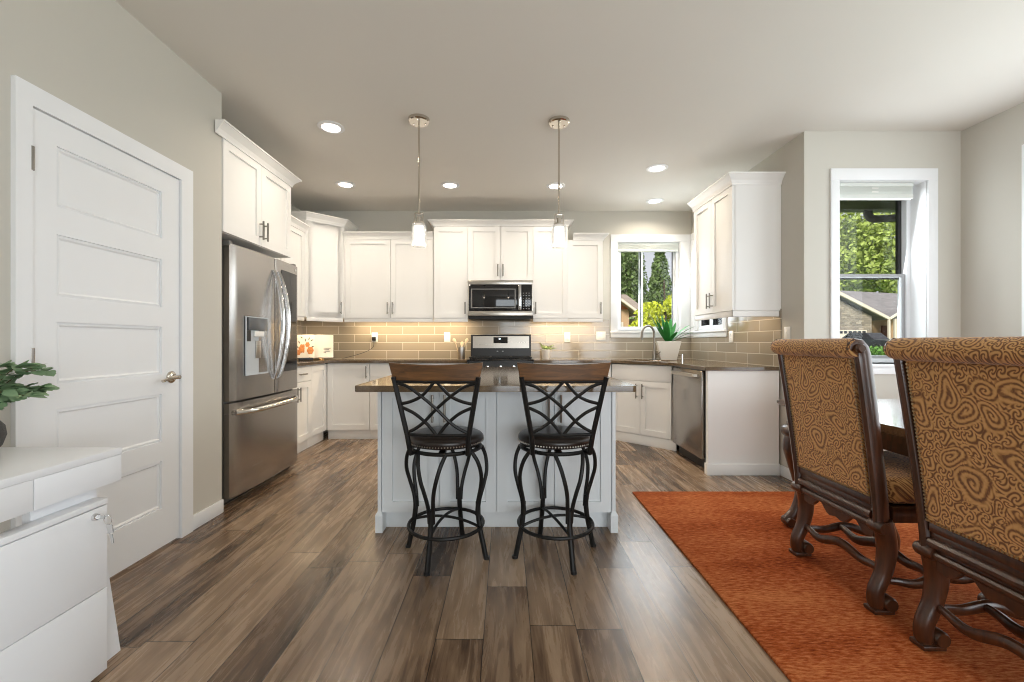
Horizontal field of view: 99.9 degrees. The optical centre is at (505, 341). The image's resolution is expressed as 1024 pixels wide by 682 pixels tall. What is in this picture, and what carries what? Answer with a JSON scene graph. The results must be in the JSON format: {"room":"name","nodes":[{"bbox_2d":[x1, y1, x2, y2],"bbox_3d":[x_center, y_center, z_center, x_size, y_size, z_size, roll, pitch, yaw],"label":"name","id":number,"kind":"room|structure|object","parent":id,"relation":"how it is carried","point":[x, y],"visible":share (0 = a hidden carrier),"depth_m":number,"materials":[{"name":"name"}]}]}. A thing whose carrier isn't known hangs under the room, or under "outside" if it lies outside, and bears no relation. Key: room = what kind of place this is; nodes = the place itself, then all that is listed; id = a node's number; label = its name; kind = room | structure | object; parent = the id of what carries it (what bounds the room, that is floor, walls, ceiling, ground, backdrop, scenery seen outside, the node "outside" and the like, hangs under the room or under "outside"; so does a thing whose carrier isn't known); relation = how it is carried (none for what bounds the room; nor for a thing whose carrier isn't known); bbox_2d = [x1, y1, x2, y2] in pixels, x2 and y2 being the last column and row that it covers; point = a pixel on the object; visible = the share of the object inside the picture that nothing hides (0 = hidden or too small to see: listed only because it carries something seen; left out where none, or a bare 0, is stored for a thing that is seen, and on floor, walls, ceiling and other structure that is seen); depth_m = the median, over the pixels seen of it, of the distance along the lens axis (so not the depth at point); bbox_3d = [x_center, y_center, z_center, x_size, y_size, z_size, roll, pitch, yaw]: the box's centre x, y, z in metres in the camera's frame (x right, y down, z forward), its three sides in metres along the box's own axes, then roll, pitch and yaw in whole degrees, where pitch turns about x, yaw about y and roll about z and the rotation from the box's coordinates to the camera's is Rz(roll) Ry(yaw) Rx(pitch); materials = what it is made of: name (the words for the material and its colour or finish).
{"room":"kitchen","nodes":[
{"label":"kitchen","id":0,"kind":"room"},
{"bbox_2d":[0,0,221,532],"bbox_3d":[-1.930,-0.258,0.114,0.120,2.755,5.428,0,0,0],"label":"wall","id":1,"kind":"structure","parent":0,"point":[94,56],"depth_m":2.18,"materials":[{"name":"paint"}]},
{"bbox_2d":[11,75,192,537],"bbox_3d":[-1.921,0.056,2.084,0.139,2.128,0.922,0,0,0],"label":"trim","id":2,"kind":"structure","parent":1,"relation":"attached to","point":[26,97],"depth_m":1.73,"materials":[{"name":"white paint"}]},
{"bbox_2d":[31,109,181,577],"bbox_3d":[-1.851,0.094,2.062,0.098,2.028,0.779,0,0,0],"label":"door","id":3,"kind":"structure","parent":1,"relation":"in","point":[106,220],"depth_m":2.04,"materials":[{"name":"white paint"}]},
{"bbox_2d":[193,499,223,529],"bbox_3d":[-1.863,1.077,2.687,0.014,0.087,0.282,0,0,0],"label":"baseboard","id":4,"kind":"structure","parent":1,"relation":"attached to","point":[205,515],"depth_m":2.68,"materials":[{"name":"white paint"}]},
{"bbox_2d":[291,204,302,334],"bbox_3d":[-2.606,-0.258,4.179,0.128,2.755,2.702,0,0,0],"label":"wall","id":5,"kind":"structure","parent":0,"point":[299,323],"depth_m":5.27,"materials":[{"name":"grey paint"}]},
{"bbox_2d":[215,119,301,257],"bbox_3d":[-2.175,-1.077,3.271,0.749,0.697,1.037,0,0,0],"label":"upper cabinet","id":6,"kind":"object","parent":5,"relation":"attached to","point":[256,188],"visible":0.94,"depth_m":3.19,"materials":[{"name":"white paint"}]},
{"bbox_2d":[275,215,309,320],"bbox_3d":[-2.357,-0.757,4.308,0.384,1.046,0.885,0,0,0],"label":"upper cabinet","id":7,"kind":"object","parent":5,"relation":"attached to","point":[299,228],"visible":0.2,"depth_m":4.63,"materials":[{"name":"white paint"}]},
{"bbox_2d":[91,432,794,681],"bbox_3d":[0.475,1.180,1.400,6.550,0.120,8.300,0,0,0],"label":"floor","id":8,"kind":"structure","parent":0,"point":[294,581],"depth_m":1.86,"materials":[{"name":"wood"}]},
{"bbox_2d":[0,498,107,681],"bbox_3d":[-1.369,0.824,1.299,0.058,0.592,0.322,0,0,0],"label":"filing cabinet","id":9,"kind":"object","parent":8,"relation":"on","point":[53,567],"visible":1,"depth_m":1.29,"materials":[{"name":"white laminate"}]},
{"bbox_2d":[98,515,113,543],"bbox_3d":[-1.314,0.616,1.412,0.052,0.096,0.004,0,0,0],"label":"key","id":10,"kind":"object","parent":9,"relation":"hanging from","point":[109,526],"visible":1,"depth_m":1.41,"materials":[{"name":"silver metal"}]},
{"bbox_2d":[0,447,121,660],"bbox_3d":[-1.607,0.745,0.731,0.510,0.750,1.662,0,0,0],"label":"desk","id":11,"kind":"object","parent":8,"relation":"on","point":[36,482],"visible":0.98,"depth_m":1.34,"materials":[{"name":"white laminate"}]},
{"bbox_2d":[0,421,6,446],"bbox_3d":[-1.752,0.308,1.432,0.120,0.122,0.120,0,0,0],"label":"vase","id":12,"kind":"object","parent":11,"relation":"on","point":[3,431],"visible":1,"depth_m":1.45,"materials":[{"name":"grey ceramic"}]},
{"bbox_2d":[0,360,59,409],"bbox_3d":[-1.707,0.164,1.409,0.320,0.209,0.311,0,0,0],"label":"eucalyptus sprays","id":13,"kind":"object","parent":12,"relation":"in","point":[10,391],"visible":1,"depth_m":1.46,"materials":[{"name":"green plant"}]},
{"bbox_2d":[222,240,297,504],"bbox_3d":[-2.134,0.214,3.389,0.772,1.812,0.958,0,0,0],"label":"refrigerator","id":14,"kind":"object","parent":8,"relation":"on","point":[259,290],"visible":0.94,"depth_m":3.17,"materials":[{"name":"silver metal"}]},
{"bbox_2d":[293,365,310,453],"bbox_3d":[-2.281,0.680,4.215,0.527,0.879,0.640,0,0,0],"label":"base cabinet","id":15,"kind":"object","parent":8,"relation":"on","point":[303,388],"visible":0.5,"depth_m":4.39,"materials":[{"name":"white paint"}]},
{"bbox_2d":[308,363,326,447],"bbox_3d":[-2.300,0.680,4.732,0.490,0.879,0.394,0,0,0],"label":"base cabinet","id":16,"kind":"object","parent":8,"relation":"on","point":[318,371],"visible":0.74,"depth_m":4.74,"materials":[{"name":"white paint"}]},
{"bbox_2d":[327,363,370,438],"bbox_3d":[-1.809,0.680,5.135,0.490,0.879,0.485,0,0,0],"label":"base cabinet","id":17,"kind":"object","parent":8,"relation":"on","point":[348,410],"visible":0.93,"depth_m":4.94,"materials":[{"name":"white paint"}]},
{"bbox_2d":[370,363,467,438],"bbox_3d":[-1.004,0.680,5.135,1.115,0.879,0.485,0,0,0],"label":"base cabinet","id":18,"kind":"object","parent":8,"relation":"on","point":[377,370],"visible":0.23,"depth_m":4.93,"materials":[{"name":"white paint"}]},
{"bbox_2d":[297,359,467,366],"bbox_3d":[-1.494,0.224,4.628,2.094,0.032,1.486,0,0,0],"label":"countertop","id":19,"kind":"structure","parent":18,"relation":"on","point":[316,361],"depth_m":4.90,"materials":[{"name":"brown stone"}]},
{"bbox_2d":[298,358,312,360],"bbox_3d":[-2.270,0.194,4.875,0.150,0.028,0.060,0,0,-35],"label":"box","id":20,"kind":"object","parent":19,"relation":"on","point":[299,359],"visible":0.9,"depth_m":4.84,"materials":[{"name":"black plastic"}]},
{"bbox_2d":[342,337,375,358],"bbox_3d":[-1.819,0.072,5.337,0.404,0.268,0.041,0,0,-2],"label":"power cord","id":21,"kind":"object","parent":19,"relation":"on","point":[373,338],"visible":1,"depth_m":5.33,"materials":[{"name":"black plastic"}]},
{"bbox_2d":[458,347,464,358],"bbox_3d":[-0.548,0.133,5.270,0.086,0.150,0.086,0,0,0],"label":"utensil crock","id":22,"kind":"object","parent":19,"relation":"on","point":[461,350],"visible":0.94,"depth_m":5.23,"materials":[{"name":"silver metal"}]},
{"bbox_2d":[389,362,488,575],"bbox_3d":[-0.318,0.610,2.257,0.473,1.026,0.528,0,0,0],"label":"bar stool","id":23,"kind":"object","parent":8,"relation":"on","point":[453,437],"visible":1,"depth_m":2.09,"materials":[{"name":"black metal"}]},
{"bbox_2d":[375,392,617,532],"bbox_3d":[-0.055,0.689,3.151,1.424,0.863,1.297,0,0,0],"label":"kitchen island","id":24,"kind":"object","parent":8,"relation":"on","point":[500,416],"visible":0.7,"depth_m":2.54,"materials":[{"name":"white paint"}]},
{"bbox_2d":[355,367,635,391],"bbox_3d":[-0.053,0.239,3.027,1.443,0.032,1.675,0,0,0],"label":"island countertop","id":25,"kind":"structure","parent":24,"relation":"on","point":[493,379],"depth_m":2.19,"materials":[{"name":"brown stone"}]},
{"bbox_2d":[467,335,533,366],"bbox_3d":[-0.062,0.499,5.090,0.756,1.182,0.540,0,0,0],"label":"range","id":26,"kind":"object","parent":8,"relation":"on","point":[489,350],"visible":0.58,"depth_m":5.29,"materials":[{"name":"silver metal"}]},
{"bbox_2d":[467,358,533,360],"bbox_3d":[-0.062,0.206,5.081,0.756,0.016,0.418,0,0,0],"label":"cooktop","id":27,"kind":"object","parent":26,"relation":"in","point":[471,359],"depth_m":4.88,"materials":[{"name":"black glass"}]},
{"bbox_2d":[512,362,610,574],"bbox_3d":[0.263,0.610,2.266,0.469,1.026,0.524,0,0,0],"label":"bar stool","id":28,"kind":"object","parent":8,"relation":"on","point":[557,438],"visible":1,"depth_m":2.10,"materials":[{"name":"black metal"}]},
{"bbox_2d":[534,363,610,376],"bbox_3d":[0.765,0.680,5.135,0.885,0.879,0.485,0,0,0],"label":"base cabinet","id":29,"kind":"object","parent":8,"relation":"on","point":[609,373],"visible":0.07,"depth_m":4.95,"materials":[{"name":"white paint"}]},
{"bbox_2d":[611,364,676,450],"bbox_3d":[1.756,0.686,4.890,1.088,0.868,0.956,0,0,0],"label":"base cabinet","id":30,"kind":"object","parent":8,"relation":"on","point":[644,416],"visible":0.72,"depth_m":4.64,"materials":[{"name":"white paint"}]},
{"bbox_2d":[534,359,779,370],"bbox_3d":[1.314,0.224,4.484,1.984,0.032,1.773,0,0,0],"label":"countertop","id":31,"kind":"structure","parent":30,"relation":"on","point":[707,365],"depth_m":4.36,"materials":[{"name":"brown stone"}]},
{"bbox_2d":[539,342,554,358],"bbox_3d":[0.516,0.104,5.250,0.212,0.206,0.110,0,0,0],"label":"potted plant","id":32,"kind":"object","parent":31,"relation":"on","point":[545,352],"visible":0.99,"depth_m":5.22,"materials":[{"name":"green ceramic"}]},
{"bbox_2d":[621,363,672,380],"bbox_3d":[1.630,0.330,4.854,0.548,0.178,0.328,0,0,45],"label":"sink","id":33,"kind":"object","parent":31,"relation":"in","point":[621,363],"visible":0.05,"depth_m":4.64,"materials":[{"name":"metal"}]},
{"bbox_2d":[640,325,660,359],"bbox_3d":[1.668,0.004,4.996,0.224,0.407,0.116,0,0,0],"label":"faucet","id":34,"kind":"object","parent":31,"relation":"on","point":[654,353],"visible":1,"depth_m":5.01,"materials":[{"name":"silver metal"}]},
{"bbox_2d":[649,314,695,359],"bbox_3d":[1.954,-0.074,5.046,0.556,0.563,0.366,0,0,17],"label":"potted plant","id":35,"kind":"object","parent":31,"relation":"on","point":[669,348],"visible":1,"depth_m":4.96,"materials":[{"name":"green plant"}]},
{"bbox_2d":[671,366,705,467],"bbox_3d":[1.972,0.681,4.015,0.647,0.878,0.710,0,0,0],"label":"dishwasher","id":36,"kind":"object","parent":8,"relation":"on","point":[689,385],"visible":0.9,"depth_m":3.96,"materials":[{"name":"silver metal"}]},
{"bbox_2d":[704,371,779,474],"bbox_3d":[1.994,0.680,3.634,0.611,0.879,0.053,0,0,0],"label":"end panel","id":37,"kind":"object","parent":8,"relation":"on","point":[742,407],"visible":0.99,"depth_m":3.62,"materials":[{"name":"white paint"}]},
{"bbox_2d":[632,492,1023,681],"bbox_3d":[2.147,1.113,1.617,2.425,0.013,3.135,0,0,0],"label":"area rug","id":38,"kind":"object","parent":8,"relation":"on","point":[808,614],"visible":0.5,"depth_m":1.87,"materials":[{"name":"orange carpet"}]},
{"bbox_2d":[777,399,908,527],"bbox_3d":[2.230,0.730,1.600,1.190,0.748,2.200,0,0,0],"label":"dining table","id":39,"kind":"object","parent":38,"relation":"on","point":[890,412],"visible":0.23,"depth_m":2.20,"materials":[{"name":"brown wood"}]},
{"bbox_2d":[770,338,987,614],"bbox_3d":[1.722,0.545,2.006,0.673,1.121,0.574,0,0,0],"label":"dining chair","id":40,"kind":"object","parent":38,"relation":"on","point":[840,462],"visible":0.91,"depth_m":1.89,"materials":[{"name":"brown fabric"}]},
{"bbox_2d":[883,336,1023,659],"bbox_3d":[1.722,0.545,1.326,0.673,1.121,0.574,0,0,0],"label":"dining chair","id":41,"kind":"object","parent":38,"relation":"on","point":[962,398],"visible":1,"depth_m":1.39,"materials":[{"name":"brown fabric"}]},
{"bbox_2d":[303,211,690,431],"bbox_3d":[-0.043,-0.258,5.451,5.015,2.755,0.158,0,0,0],"label":"wall","id":42,"kind":"structure","parent":0,"point":[396,340],"depth_m":5.37,"materials":[{"name":"beige tile"}]},
{"bbox_2d":[291,211,357,321],"bbox_3d":[-2.197,-0.833,5.035,0.704,1.198,0.689,0,0,0],"label":"upper cabinet","id":43,"kind":"object","parent":42,"relation":"attached to","point":[324,240],"visible":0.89,"depth_m":4.88,"materials":[{"name":"white paint"}]},
{"bbox_2d":[372,332,377,341],"bbox_3d":[-1.640,-0.060,5.368,0.074,0.118,0.008,0,0,0],"label":"wall outlet","id":44,"kind":"object","parent":42,"relation":"attached to","point":[374,334],"visible":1,"depth_m":5.37,"materials":[{"name":"white plastic"}]},
{"bbox_2d":[342,231,433,321],"bbox_3d":[-1.378,-0.758,5.184,1.052,1.049,0.389,0,0,0],"label":"upper cabinet","id":45,"kind":"object","parent":42,"relation":"attached to","point":[388,277],"visible":1,"depth_m":5.06,"materials":[{"name":"white paint"}]},
{"bbox_2d":[444,332,449,341],"bbox_3d":[-0.735,-0.060,5.368,0.074,0.118,0.008,0,0,0],"label":"wall outlet","id":46,"kind":"object","parent":42,"relation":"attached to","point":[446,334],"visible":1,"depth_m":5.37,"materials":[{"name":"white plastic"}]},
{"bbox_2d":[434,226,468,321],"bbox_3d":[-0.645,-0.792,5.178,0.400,1.116,0.401,0,0,0],"label":"upper cabinet","id":47,"kind":"object","parent":42,"relation":"attached to","point":[450,242],"visible":0.99,"depth_m":5.03,"materials":[{"name":"white paint"}]},
{"bbox_2d":[468,226,532,279],"bbox_3d":[-0.065,-1.034,5.178,0.760,0.632,0.401,0,0,0],"label":"upper cabinet","id":48,"kind":"object","parent":42,"relation":"attached to","point":[494,252],"visible":0.94,"depth_m":5.03,"materials":[{"name":"white paint"}]},
{"bbox_2d":[468,280,532,320],"bbox_3d":[-0.065,-0.490,5.144,0.754,0.451,0.448,0,0,0],"label":"microwave","id":49,"kind":"object","parent":48,"relation":"attached to","point":[488,300],"visible":1,"depth_m":4.96,"materials":[{"name":"silver metal"}]},
{"bbox_2d":[427,219,573,229],"bbox_3d":[-0.061,-1.381,5.167,1.688,0.062,0.423,0,0,0],"label":"crown molding","id":50,"kind":"structure","parent":48,"relation":"on","point":[433,222],"depth_m":4.98,"materials":[{"name":"white paint"}]},
{"bbox_2d":[531,226,567,321],"bbox_3d":[0.519,-0.792,5.178,0.408,1.116,0.401,0,0,0],"label":"upper cabinet","id":51,"kind":"object","parent":42,"relation":"attached to","point":[550,262],"visible":0.96,"depth_m":5.03,"materials":[{"name":"white paint"}]},
{"bbox_2d":[564,332,569,341],"bbox_3d":[0.765,-0.060,5.368,0.074,0.118,0.008,0,0,0],"label":"wall outlet","id":52,"kind":"object","parent":42,"relation":"attached to","point":[566,334],"visible":1,"depth_m":5.37,"materials":[{"name":"white plastic"}]},
{"bbox_2d":[568,233,608,321],"bbox_3d":[0.963,-0.751,5.184,0.475,1.034,0.389,0,0,0],"label":"upper cabinet","id":53,"kind":"object","parent":42,"relation":"attached to","point":[585,251],"visible":0.95,"depth_m":5.06,"materials":[{"name":"white paint"}]},
{"bbox_2d":[596,332,605,339],"bbox_3d":[1.185,-0.075,5.367,0.118,0.112,0.009,0,0,0],"label":"light switch","id":54,"kind":"object","parent":42,"relation":"attached to","point":[599,335],"visible":1,"depth_m":5.37,"materials":[{"name":"white plastic"}]},
{"bbox_2d":[610,234,689,337],"bbox_3d":[1.804,-0.699,5.426,1.015,1.287,0.159,0,0,0],"label":"window","id":55,"kind":"structure","parent":42,"relation":"in","point":[680,259],"depth_m":5.36,"materials":[{"name":"white paint"}]},
{"bbox_2d":[618,243,678,251],"bbox_3d":[1.784,-1.191,5.416,0.763,0.110,0.056,0,0,0],"label":"window blind","id":56,"kind":"object","parent":55,"relation":"attached to","point":[622,247],"visible":0.82,"depth_m":5.39,"materials":[{"name":"white fabric"}]},
{"bbox_2d":[541,349,549,358],"bbox_3d":[0.485,0.149,5.250,0.110,0.116,0.110,0,0,0],"label":"pot","id":57,"kind":"object","parent":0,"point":[545,353],"depth_m":5.21,"materials":[{"name":"white ceramic"}]},
{"bbox_2d":[115,0,1023,210],"bbox_3d":[0.475,-1.695,1.400,6.550,0.120,8.300,0,0,0],"label":"ceiling","id":58,"kind":"structure","parent":0,"point":[705,90],"depth_m":2.73,"materials":[{"name":"paint"}]},
{"bbox_2d":[317,120,344,133],"bbox_3d":[-1.330,-1.630,3.270,0.196,0.010,0.196,0,0,0],"label":"recessed light","id":59,"kind":"object","parent":58,"relation":"in","point":[333,127],"visible":1,"depth_m":3.26,"materials":[{"name":"white paint"}]},
{"bbox_2d":[335,181,354,187],"bbox_3d":[-1.665,-1.630,4.460,0.196,0.010,0.196,0,0,0],"label":"recessed light","id":60,"kind":"object","parent":58,"relation":"in","point":[345,184],"visible":1,"depth_m":4.45,"materials":[{"name":"white paint"}]},
{"bbox_2d":[408,113,429,245],"bbox_3d":[-0.638,-1.167,3.153,0.156,0.934,0.156,0,0,0],"label":"pendant lamp","id":61,"kind":"object","parent":58,"relation":"hanging from","point":[417,120],"visible":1,"depth_m":3.14,"materials":[{"name":"silver metal"}]},
{"bbox_2d":[414,225,423,245],"bbox_3d":[-0.638,-0.782,3.153,0.078,0.134,0.078,0,0,0],"label":"diffuser","id":62,"kind":"object","parent":61,"relation":"attached to","point":[418,229],"depth_m":3.12,"materials":[{"name":"white glass"}]},
{"bbox_2d":[441,182,458,188],"bbox_3d":[-0.583,-1.630,4.480,0.196,0.010,0.196,0,0,0],"label":"recessed light","id":63,"kind":"object","parent":58,"relation":"in","point":[449,185],"visible":1,"depth_m":4.48,"materials":[{"name":"white paint"}]},
{"bbox_2d":[546,182,564,188],"bbox_3d":[0.520,-1.630,4.500,0.196,0.010,0.196,0,0,0],"label":"recessed light","id":64,"kind":"object","parent":58,"relation":"in","point":[554,185],"visible":0.84,"depth_m":4.48,"materials":[{"name":"white paint"}]},
{"bbox_2d":[548,115,569,245],"bbox_3d":[0.392,-1.167,3.180,0.156,0.934,0.156,0,0,0],"label":"pendant lamp","id":65,"kind":"object","parent":58,"relation":"hanging from","point":[559,122],"visible":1,"depth_m":3.16,"materials":[{"name":"silver metal"}]},
{"bbox_2d":[554,226,563,245],"bbox_3d":[0.392,-0.782,3.180,0.078,0.134,0.078,0,0,0],"label":"diffuser","id":66,"kind":"object","parent":65,"relation":"attached to","point":[558,230],"depth_m":3.15,"materials":[{"name":"white glass"}]},
{"bbox_2d":[646,198,663,203],"bbox_3d":[1.722,-1.630,4.980,0.196,0.010,0.196,0,0,0],"label":"recessed light","id":67,"kind":"object","parent":58,"relation":"in","point":[654,200],"visible":1,"depth_m":4.96,"materials":[{"name":"white paint"}]},
{"bbox_2d":[646,164,667,172],"bbox_3d":[1.420,-1.630,4.040,0.196,0.010,0.196,0,0,0],"label":"recessed light","id":68,"kind":"object","parent":58,"relation":"in","point":[656,167],"visible":1,"depth_m":4.03,"materials":[{"name":"white paint"}]},
{"bbox_2d":[691,131,823,467],"bbox_3d":[2.386,-0.258,4.359,0.158,2.755,2.042,0,0,0],"label":"wall","id":69,"kind":"structure","parent":0,"point":[801,158],"depth_m":3.46,"materials":[{"name":"paint"}]},
{"bbox_2d":[689,233,726,337],"bbox_3d":[2.361,-0.699,4.926,0.159,1.287,0.892,0,0,0],"label":"window","id":70,"kind":"structure","parent":69,"relation":"in","point":[706,327],"depth_m":5.20,"materials":[{"name":"white paint"}]},
{"bbox_2d":[729,331,732,341],"bbox_3d":[2.303,-0.055,4.400,0.008,0.118,0.080,0,0,0],"label":"wall outlet","id":71,"kind":"object","parent":69,"relation":"attached to","point":[730,332],"visible":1,"depth_m":4.39,"materials":[{"name":"white plastic"}]},
{"bbox_2d":[687,172,785,320],"bbox_3d":[2.078,-0.811,3.959,0.473,1.193,0.812,0,0,0],"label":"upper cabinet","id":72,"kind":"object","parent":69,"relation":"attached to","point":[737,218],"visible":1,"depth_m":3.62,"materials":[{"name":"white paint"}]},
{"bbox_2d":[780,465,791,480],"bbox_3d":[2.308,1.077,3.475,0.014,0.087,0.274,0,0,0],"label":"baseboard","id":73,"kind":"structure","parent":69,"relation":"attached to","point":[784,471],"depth_m":3.54,"materials":[{"name":"white paint"}]},
{"bbox_2d":[784,327,789,338],"bbox_3d":[2.310,-0.065,3.535,0.009,0.118,0.074,0,0,0],"label":"light switch","id":74,"kind":"object","parent":69,"relation":"attached to","point":[786,329],"visible":0.78,"depth_m":3.53,"materials":[{"name":"white plastic"}]},
{"bbox_2d":[824,131,960,450],"bbox_3d":[2.998,-0.258,3.448,1.065,2.755,0.220,0,0,0],"label":"wall","id":75,"kind":"structure","parent":0,"point":[941,150],"depth_m":3.34,"materials":[{"name":"paint"}]},
{"bbox_2d":[840,201,894,209],"bbox_3d":[0.800,-1.360,4.779,7.200,0.160,2.441,0,0,0],"label":"roof eave","id":76,"kind":"object","parent":75,"relation":"attached to","point":[844,205],"visible":0.03,"depth_m":4.03,"materials":[{"name":"paint"}]},
{"bbox_2d":[840,210,894,222],"bbox_3d":[3.450,-1.252,4.119,1.900,0.256,0.302,0,0,0],"label":"downspout","id":77,"kind":"object","parent":76,"relation":"attached to","point":[868,215],"visible":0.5,"depth_m":4.19,"materials":[{"name":"grey metal"}]},
{"bbox_2d":[830,168,937,373],"bbox_3d":[2.925,-0.546,3.429,0.850,1.592,0.249,0,0,0],"label":"window","id":78,"kind":"structure","parent":75,"relation":"in","point":[916,219],"depth_m":3.34,"materials":[{"name":"white paint"}]},
{"bbox_2d":[840,183,912,200],"bbox_3d":[2.890,-1.185,3.392,0.604,0.122,0.056,0,0,0],"label":"window blind","id":79,"kind":"object","parent":78,"relation":"attached to","point":[848,191],"visible":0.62,"depth_m":3.37,"materials":[{"name":"white plastic"}]},
{"bbox_2d":[961,102,1023,336],"bbox_3d":[3.620,-0.258,0.479,0.180,2.755,6.158,0,0,0],"label":"wall","id":80,"kind":"structure","parent":0,"point":[991,149],"depth_m":3.11,"materials":[{"name":"paint"}]},
{"bbox_2d":[1022,144,1023,335],"bbox_3d":[3.583,-0.243,1.595,0.174,2.197,2.694,0,0,0],"label":"window","id":81,"kind":"structure","parent":80,"relation":"in","point":[1023,144],"depth_m":2.92,"materials":[{"name":"white paint"}]},
{"label":"outside","id":82,"kind":"structure","parent":0,"visible":0},
{"bbox_3d":[22.500,1.050,31.000,95.000,0.760,78.000,0,0,0],"label":"ground","id":83,"kind":"structure","parent":82,"visible":0},
{"bbox_2d":[621,294,649,326],"bbox_3d":[4.750,-0.829,24.000,4.816,3.873,11.000,0,0,0],"label":"house","id":84,"kind":"structure","parent":83,"relation":"on","point":[628,305],"depth_m":19.00,"materials":[{"name":"beige wood"}]},
{"bbox_2d":[621,252,650,318],"bbox_3d":[9.196,-5.195,33.006,4.607,12.240,4.540,0,0,37],"label":"fir tree","id":85,"kind":"object","parent":83,"relation":"on","point":[629,264],"visible":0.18,"depth_m":32.04,"materials":[{"name":"green plant"}]},
{"bbox_2d":[643,253,648,295],"bbox_3d":[13.730,-5.446,43.964,2.959,12.538,3.046,0,0,0],"label":"fir tree","id":86,"kind":"object","parent":83,"relation":"on","point":[644,261],"visible":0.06,"depth_m":43.69,"materials":[{"name":"green plant"}]},
{"bbox_2d":[628,280,671,326],"bbox_3d":[4.794,-0.270,13.101,2.375,3.185,2.006,0,0,0],"label":"shrub","id":87,"kind":"object","parent":83,"relation":"on","point":[655,312],"visible":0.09,"depth_m":13.00,"materials":[{"name":"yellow plant"}]},
{"bbox_2d":[645,252,671,319],"bbox_3d":[14.169,-4.744,39.497,4.131,11.139,4.253,0,0,-37],"label":"fir tree","id":88,"kind":"object","parent":83,"relation":"on","point":[659,267],"visible":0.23,"depth_m":38.97,"materials":[{"name":"green plant"}]},
{"bbox_2d":[842,332,890,346],"bbox_3d":[26.099,0.007,30.995,1.800,1.450,4.130,0,0,-12],"label":"parked car","id":89,"kind":"object","parent":83,"relation":"on","point":[870,338],"visible":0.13,"depth_m":30.34,"materials":[{"name":"grey paint"}]},
{"bbox_2d":[840,213,897,293],"bbox_3d":[48.054,-9.800,56.144,16.516,21.282,17.918,0,0,-36],"label":"broadleaf tree","id":90,"kind":"object","parent":83,"relation":"on","point":[866,247],"visible":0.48,"depth_m":52.92,"materials":[{"name":"green plant"}]},
{"bbox_2d":[840,290,897,338],"bbox_3d":[28.415,-2.148,38.700,14.965,5.635,10.600,0,0,0],"label":"house","id":91,"kind":"structure","parent":83,"relation":"on","point":[875,312],"depth_m":34.00,"materials":[{"name":"grey"}]},
{"bbox_2d":[869,345,885,354],"bbox_3d":[11.870,0.732,14.054,2.367,1.307,1.049,0,0,0],"label":"hedge","id":92,"kind":"object","parent":83,"relation":"on","point":[876,350],"visible":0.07,"depth_m":13.81,"materials":[{"name":"green plant"}]},
{"bbox_3d":[-2.221,0.115,5.026,0.200,0.184,0.184,0,0,0],"label":"book stand","id":93,"kind":"object","parent":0,"visible":0},
{"bbox_2d":[297,335,333,358],"bbox_3d":[-2.249,0.052,5.053,0.420,0.278,0.121,0,0,-22],"label":"open cookbook","id":94,"kind":"object","parent":93,"relation":"on","point":[312,346],"visible":0.94,"depth_m":5.05,"materials":[{"name":"paper"}]},
{"bbox_2d":[297,342,313,354],"bbox_3d":[-2.336,0.077,4.997,0.190,0.150,0.052,0,0,-18],"label":"print","id":95,"kind":"object","parent":94,"relation":"attached to","point":[303,348],"depth_m":5.00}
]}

